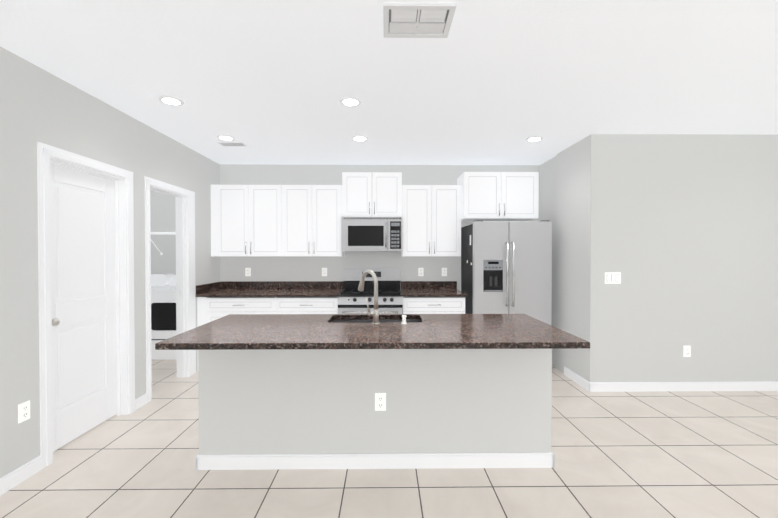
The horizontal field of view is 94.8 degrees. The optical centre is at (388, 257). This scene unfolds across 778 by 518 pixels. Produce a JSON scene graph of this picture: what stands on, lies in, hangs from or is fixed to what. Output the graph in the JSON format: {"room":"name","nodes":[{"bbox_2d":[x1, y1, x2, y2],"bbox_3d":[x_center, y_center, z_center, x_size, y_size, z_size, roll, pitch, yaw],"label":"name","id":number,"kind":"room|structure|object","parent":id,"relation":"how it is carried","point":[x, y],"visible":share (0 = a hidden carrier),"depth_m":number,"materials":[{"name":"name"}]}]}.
{"room":"kitchen","nodes":[
{"label":"kitchen","id":0,"kind":"room"},
{"bbox_2d":[0,46,219,477],"bbox_3d":[-2.306,0.085,1.153,0.120,2.600,8.860,0,1,-1],"label":"wall","id":1,"kind":"structure","parent":0,"point":[38,104],"depth_m":2.29,"materials":[{"name":"grey paint"}]},
{"bbox_2d":[18,400,29,423],"bbox_3d":[-2.253,0.953,2.209,0.009,0.116,0.072,0,1,-1],"label":"electrical outlet","id":2,"kind":"object","parent":1,"relation":"attached to","point":[23,411],"visible":1,"depth_m":2.20,"materials":[{"name":"white plastic"}]},
{"bbox_2d":[0,393,147,495],"bbox_3d":[-2.227,1.349,0.101,0.013,0.095,6.485,0,1,-1],"label":"baseboard","id":3,"kind":"structure","parent":1,"relation":"attached to","point":[16,477],"depth_m":2.20,"materials":[{"name":"white wood"}]},
{"bbox_2d":[50,163,116,451],"bbox_3d":[-2.329,0.346,2.736,0.102,2.017,0.688,0,1,-1],"label":"pantry door","id":4,"kind":"structure","parent":1,"relation":"in","point":[83,300],"depth_m":2.73,"materials":[{"name":"white wood"}]},
{"bbox_2d":[37,142,134,467],"bbox_3d":[-2.315,0.309,2.736,0.137,2.115,0.864,0,1,-1],"label":"door frame","id":5,"kind":"structure","parent":1,"relation":"attached to","point":[47,155],"depth_m":2.74,"materials":[{"name":"white wood"}]},
{"bbox_2d":[145,176,195,401],"bbox_3d":[-2.326,0.298,3.761,0.137,2.115,0.860,0,1,-1],"label":"door frame","id":6,"kind":"structure","parent":1,"relation":"attached to","point":[185,268],"depth_m":4.02,"materials":[{"name":"white wood"}]},
{"bbox_2d":[196,281,222,292],"bbox_3d":[-2.269,0.379,4.515,0.021,0.104,0.614,0,1,-1],"label":"backsplash","id":7,"kind":"structure","parent":1,"relation":"attached to","point":[216,285],"depth_m":4.47,"materials":[{"name":"brown stone"}]},
{"bbox_2d":[150,190,175,274],"bbox_3d":[-3.365,0.035,5.512,1.900,2.600,0.120,0,1,-1],"label":"wall","id":8,"kind":"structure","parent":0,"point":[162,213],"depth_m":5.44,"materials":[{"name":"grey paint"}]},
{"bbox_2d":[151,232,175,254],"bbox_3d":[-3.361,-0.201,5.256,1.892,0.329,0.383,0,1,-1],"label":"wire shelf","id":9,"kind":"object","parent":8,"relation":"attached to","point":[163,233],"visible":0.29,"depth_m":5.13,"materials":[{"name":"white metal"}]},
{"bbox_2d":[220,164,538,290],"bbox_3d":[-0.073,0.042,4.928,4.430,2.600,0.120,0,1,-1],"label":"wall","id":10,"kind":"structure","parent":0,"point":[285,268],"depth_m":4.86,"materials":[{"name":"grey paint"}]},
{"bbox_2d":[210,185,281,255],"bbox_3d":[-1.810,-0.470,4.665,0.899,0.910,0.352,0,1,-1],"label":"upper cabinet","id":11,"kind":"object","parent":10,"relation":"attached to","point":[246,220],"visible":1,"depth_m":4.53,"materials":[{"name":"white wood"}]},
{"bbox_2d":[245,268,250,275],"bbox_3d":[-1.912,0.197,4.845,0.072,0.116,0.009,0,1,-1],"label":"electrical outlet","id":12,"kind":"object","parent":10,"relation":"attached to","point":[247,271],"visible":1,"depth_m":4.84,"materials":[{"name":"white plastic"}]},
{"bbox_2d":[223,281,342,288],"bbox_3d":[-1.448,0.375,4.844,1.669,0.104,0.021,0,1,-1],"label":"backsplash","id":13,"kind":"structure","parent":10,"relation":"attached to","point":[226,284],"depth_m":4.83,"materials":[{"name":"brown stone"}]},
{"bbox_2d":[282,185,344,255],"bbox_3d":[-0.980,-0.470,4.675,0.755,0.910,0.352,0,1,-1],"label":"upper cabinet","id":14,"kind":"object","parent":10,"relation":"attached to","point":[311,219],"visible":1,"depth_m":4.54,"materials":[{"name":"white wood"}]},
{"bbox_2d":[322,268,326,275],"bbox_3d":[-0.877,0.197,4.856,0.072,0.116,0.009,0,1,-1],"label":"electrical outlet","id":15,"kind":"object","parent":10,"relation":"attached to","point":[324,271],"visible":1,"depth_m":4.86,"materials":[{"name":"white plastic"}]},
{"bbox_2d":[342,172,401,216],"bbox_3d":[-0.218,-0.801,4.679,0.760,0.568,0.352,0,1,-1],"label":"upper cabinet","id":16,"kind":"object","parent":10,"relation":"attached to","point":[371,194],"visible":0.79,"depth_m":4.54,"materials":[{"name":"white wood"}]},
{"bbox_2d":[341,217,401,250],"bbox_3d":[-0.219,-0.296,4.637,0.754,0.433,0.446,0,1,-1],"label":"microwave","id":17,"kind":"object","parent":16,"relation":"attached to","point":[371,233],"visible":1,"depth_m":4.46,"materials":[{"name":"grey metal"}]},
{"bbox_2d":[418,268,423,275],"bbox_3d":[0.435,0.197,4.871,0.072,0.116,0.009,0,1,-1],"label":"electrical outlet","id":18,"kind":"object","parent":10,"relation":"attached to","point":[420,271],"visible":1,"depth_m":4.87,"materials":[{"name":"white plastic"}]},
{"bbox_2d":[401,185,460,255],"bbox_3d":[0.543,-0.470,4.692,0.754,0.910,0.352,0,1,-1],"label":"upper cabinet","id":19,"kind":"object","parent":10,"relation":"attached to","point":[431,220],"visible":1,"depth_m":4.55,"materials":[{"name":"white wood"}]},
{"bbox_2d":[442,268,446,275],"bbox_3d":[0.755,0.197,4.875,0.072,0.116,0.009,0,1,-1],"label":"electrical outlet","id":20,"kind":"object","parent":10,"relation":"attached to","point":[444,271],"visible":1,"depth_m":4.87,"materials":[{"name":"white plastic"}]},
{"bbox_2d":[457,172,538,221],"bbox_3d":[1.390,-0.775,4.633,0.931,0.580,0.482,0,1,-1],"label":"upper cabinet","id":21,"kind":"object","parent":10,"relation":"attached to","point":[500,196],"visible":1,"depth_m":4.43,"materials":[{"name":"white wood"}]},
{"bbox_2d":[0,360,777,517],"bbox_3d":[1.134,1.415,1.197,11.400,0.060,9.200,0,1,-1],"label":"floor","id":22,"kind":"structure","parent":0,"point":[681,454],"depth_m":2.24,"materials":[{"name":"tile"}]},
{"bbox_2d":[151,273,173,287],"bbox_3d":[-3.516,0.791,5.008,0.685,1.100,0.700,0,1,-1],"label":"washer","id":23,"kind":"object","parent":22,"relation":"on","point":[160,280],"visible":0.1,"depth_m":5.14,"materials":[{"name":"white metal"}]},
{"bbox_2d":[151,275,176,359],"bbox_3d":[-2.816,0.799,4.998,0.685,1.085,0.736,0,1,-1],"label":"dryer","id":24,"kind":"object","parent":22,"relation":"on","point":[163,313],"visible":0.25,"depth_m":4.64,"materials":[{"name":"white metal"}]},
{"bbox_2d":[203,297,282,324],"bbox_3d":[-1.736,0.905,4.551,0.887,0.883,0.611,0,1,-1],"label":"base cabinet","id":25,"kind":"object","parent":22,"relation":"on","point":[217,300],"depth_m":4.24,"materials":[{"name":"white wood"}]},
{"bbox_2d":[195,289,342,296],"bbox_3d":[-1.445,0.447,4.531,1.669,0.030,0.648,0,1,-1],"label":"countertop","id":26,"kind":"structure","parent":25,"relation":"on","point":[214,292],"depth_m":4.31,"materials":[{"name":"brown stone"}]},
{"bbox_2d":[283,289,343,313],"bbox_3d":[-1.012,0.905,4.559,0.803,0.883,0.611,0,1,-1],"label":"base cabinet","id":27,"kind":"object","parent":22,"relation":"on","point":[291,305],"depth_m":4.25,"materials":[{"name":"white wood"}]},
{"bbox_2d":[338,269,402,313],"bbox_3d":[-0.223,0.752,4.485,0.760,1.190,0.723,0,1,-1],"label":"range","id":28,"kind":"object","parent":22,"relation":"on","point":[351,299],"visible":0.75,"depth_m":4.22,"materials":[{"name":"grey metal"}]},
{"bbox_2d":[196,350,553,469],"bbox_3d":[-0.086,0.927,2.557,2.326,0.883,0.483,0,1,-1],"label":"kitchen island","id":29,"kind":"object","parent":22,"relation":"on","point":[315,383],"depth_m":2.33,"materials":[{"name":"grey paint"}]},
{"bbox_2d":[155,314,589,349],"bbox_3d":[-0.084,0.468,2.368,2.330,0.035,0.910,0,1,-1],"label":"island countertop","id":30,"kind":"structure","parent":29,"relation":"on","point":[232,331],"depth_m":2.13,"materials":[{"name":"brown stone"}]},
{"bbox_2d":[358,270,379,324],"bbox_3d":[-0.142,0.266,2.480,0.163,0.366,0.215,0,1,-1],"label":"faucet","id":31,"kind":"object","parent":30,"relation":"on","point":[375,313],"depth_m":2.41,"materials":[{"name":"silver metal"}]},
{"bbox_2d":[331,319,419,322],"bbox_3d":[-0.097,0.578,2.622,0.702,0.188,0.327,0,1,-1],"label":"sink","id":32,"kind":"object","parent":30,"relation":"in","point":[332,320],"depth_m":2.78,"materials":[{"name":"silver metal"}]},
{"bbox_2d":[401,315,406,323],"bbox_3d":[0.103,0.422,2.445,0.037,0.056,0.069,0,1,-1],"label":"dispenser","id":33,"kind":"object","parent":30,"relation":"on","point":[403,316],"depth_m":2.42,"materials":[{"name":"white plastic"}]},
{"bbox_2d":[375,393,385,410],"bbox_3d":[-0.056,0.939,2.324,0.072,0.116,0.009,0,1,-1],"label":"outlet","id":34,"kind":"object","parent":29,"relation":"attached to","point":[380,401],"visible":1,"depth_m":2.32,"materials":[{"name":"white plastic"}]},
{"bbox_2d":[401,281,466,313],"bbox_3d":[0.544,0.836,4.558,0.765,1.020,0.647,0,1,-1],"label":"base cabinet","id":35,"kind":"object","parent":22,"relation":"on","point":[433,297],"visible":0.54,"depth_m":4.27,"materials":[{"name":"white wood"}]},
{"bbox_2d":[461,220,551,324],"bbox_3d":[1.431,0.456,4.468,0.910,1.782,0.784,0,1,-1],"label":"fridge","id":36,"kind":"object","parent":22,"relation":"on","point":[506,267],"visible":0.69,"depth_m":4.14,"materials":[{"name":"silver metal"}]},
{"bbox_2d":[0,0,777,164],"bbox_3d":[1.134,-1.245,1.167,11.400,0.060,9.200,0,1,-1],"label":"ceiling","id":37,"kind":"structure","parent":0,"point":[484,82],"depth_m":2.36,"materials":[{"name":"white paint"}]},
{"bbox_2d":[158,96,183,105],"bbox_3d":[-1.714,-1.231,2.815,0.176,0.008,0.176,0,1,-1],"label":"recessed light","id":38,"kind":"object","parent":37,"relation":"in","point":[169,100],"visible":1,"depth_m":2.80,"materials":[{"name":"white"}]},
{"bbox_2d":[217,135,234,140],"bbox_3d":[-1.694,-1.242,3.716,0.176,0.008,0.176,0,1,-1],"label":"recessed light","id":39,"kind":"object","parent":37,"relation":"in","point":[226,138],"visible":1,"depth_m":3.70,"materials":[{"name":"white"}]},
{"bbox_2d":[217,142,246,145],"bbox_3d":[-1.717,-1.243,3.925,0.280,0.006,0.140,0,1,-1],"label":"ceiling vent","id":40,"kind":"object","parent":37,"relation":"in","point":[232,143],"visible":1,"depth_m":3.90,"materials":[{"name":"white metal"}]},
{"bbox_2d":[340,97,361,106],"bbox_3d":[-0.304,-1.232,2.831,0.176,0.008,0.176,0,1,-1],"label":"recessed light","id":41,"kind":"object","parent":37,"relation":"in","point":[350,101],"visible":1,"depth_m":2.81,"materials":[{"name":"white"}]},
{"bbox_2d":[352,136,367,140],"bbox_3d":[-0.305,-1.242,3.731,0.176,0.008,0.176,0,1,-1],"label":"recessed light","id":42,"kind":"object","parent":37,"relation":"in","point":[359,138],"visible":0.98,"depth_m":3.72,"materials":[{"name":"white"}]},
{"bbox_2d":[383,3,456,37],"bbox_3d":[0.147,-1.214,1.844,0.352,0.017,0.255,0,1,-1],"label":"ceiling vent","id":43,"kind":"object","parent":37,"relation":"in","point":[415,20],"visible":0.96,"depth_m":1.83,"materials":[{"name":"silver metal"}]},
{"bbox_2d":[526,136,542,141],"bbox_3d":[1.525,-1.242,3.752,0.176,0.008,0.176,0,1,-1],"label":"recessed light","id":44,"kind":"object","parent":37,"relation":"in","point":[534,139],"visible":1,"depth_m":3.75,"materials":[{"name":"white"}]},
{"bbox_2d":[539,134,602,381],"bbox_3d":[2.089,0.049,4.313,0.120,2.600,1.400,0,1,-1],"label":"wall","id":45,"kind":"structure","parent":0,"point":[571,193],"depth_m":3.86,"materials":[{"name":"grey paint"}]},
{"bbox_2d":[564,367,590,391],"bbox_3d":[2.028,1.307,3.870,0.013,0.095,0.513,0,1,-1],"label":"baseboard","id":46,"kind":"structure","parent":45,"relation":"attached to","point":[578,379],"depth_m":3.83,"materials":[{"name":"white wood"}]},
{"bbox_2d":[602,134,777,381],"bbox_3d":[4.391,0.056,3.698,4.470,2.600,0.120,0,1,-1],"label":"wall","id":47,"kind":"structure","parent":0,"point":[690,240],"depth_m":3.62,"materials":[{"name":"grey paint"}]},
{"bbox_2d":[605,272,620,283],"bbox_3d":[2.262,0.207,3.611,0.164,0.116,0.010,0,1,-1],"label":"light switch","id":48,"kind":"object","parent":47,"relation":"attached to","point":[612,277],"visible":1,"depth_m":3.61,"materials":[{"name":"white plastic"}]},
{"bbox_2d":[588,381,777,391],"bbox_3d":[4.266,1.309,3.645,4.483,0.095,0.013,0,1,-1],"label":"baseboard","id":49,"kind":"structure","parent":47,"relation":"attached to","point":[682,386],"depth_m":3.62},
{"bbox_2d":[683,346,690,356],"bbox_3d":[3.027,0.952,3.629,0.072,0.116,0.009,0,1,-1],"label":"electrical outlet","id":50,"kind":"object","parent":47,"relation":"attached to","point":[686,351],"visible":1,"depth_m":3.63,"materials":[{"name":"white plastic"}]}
]}

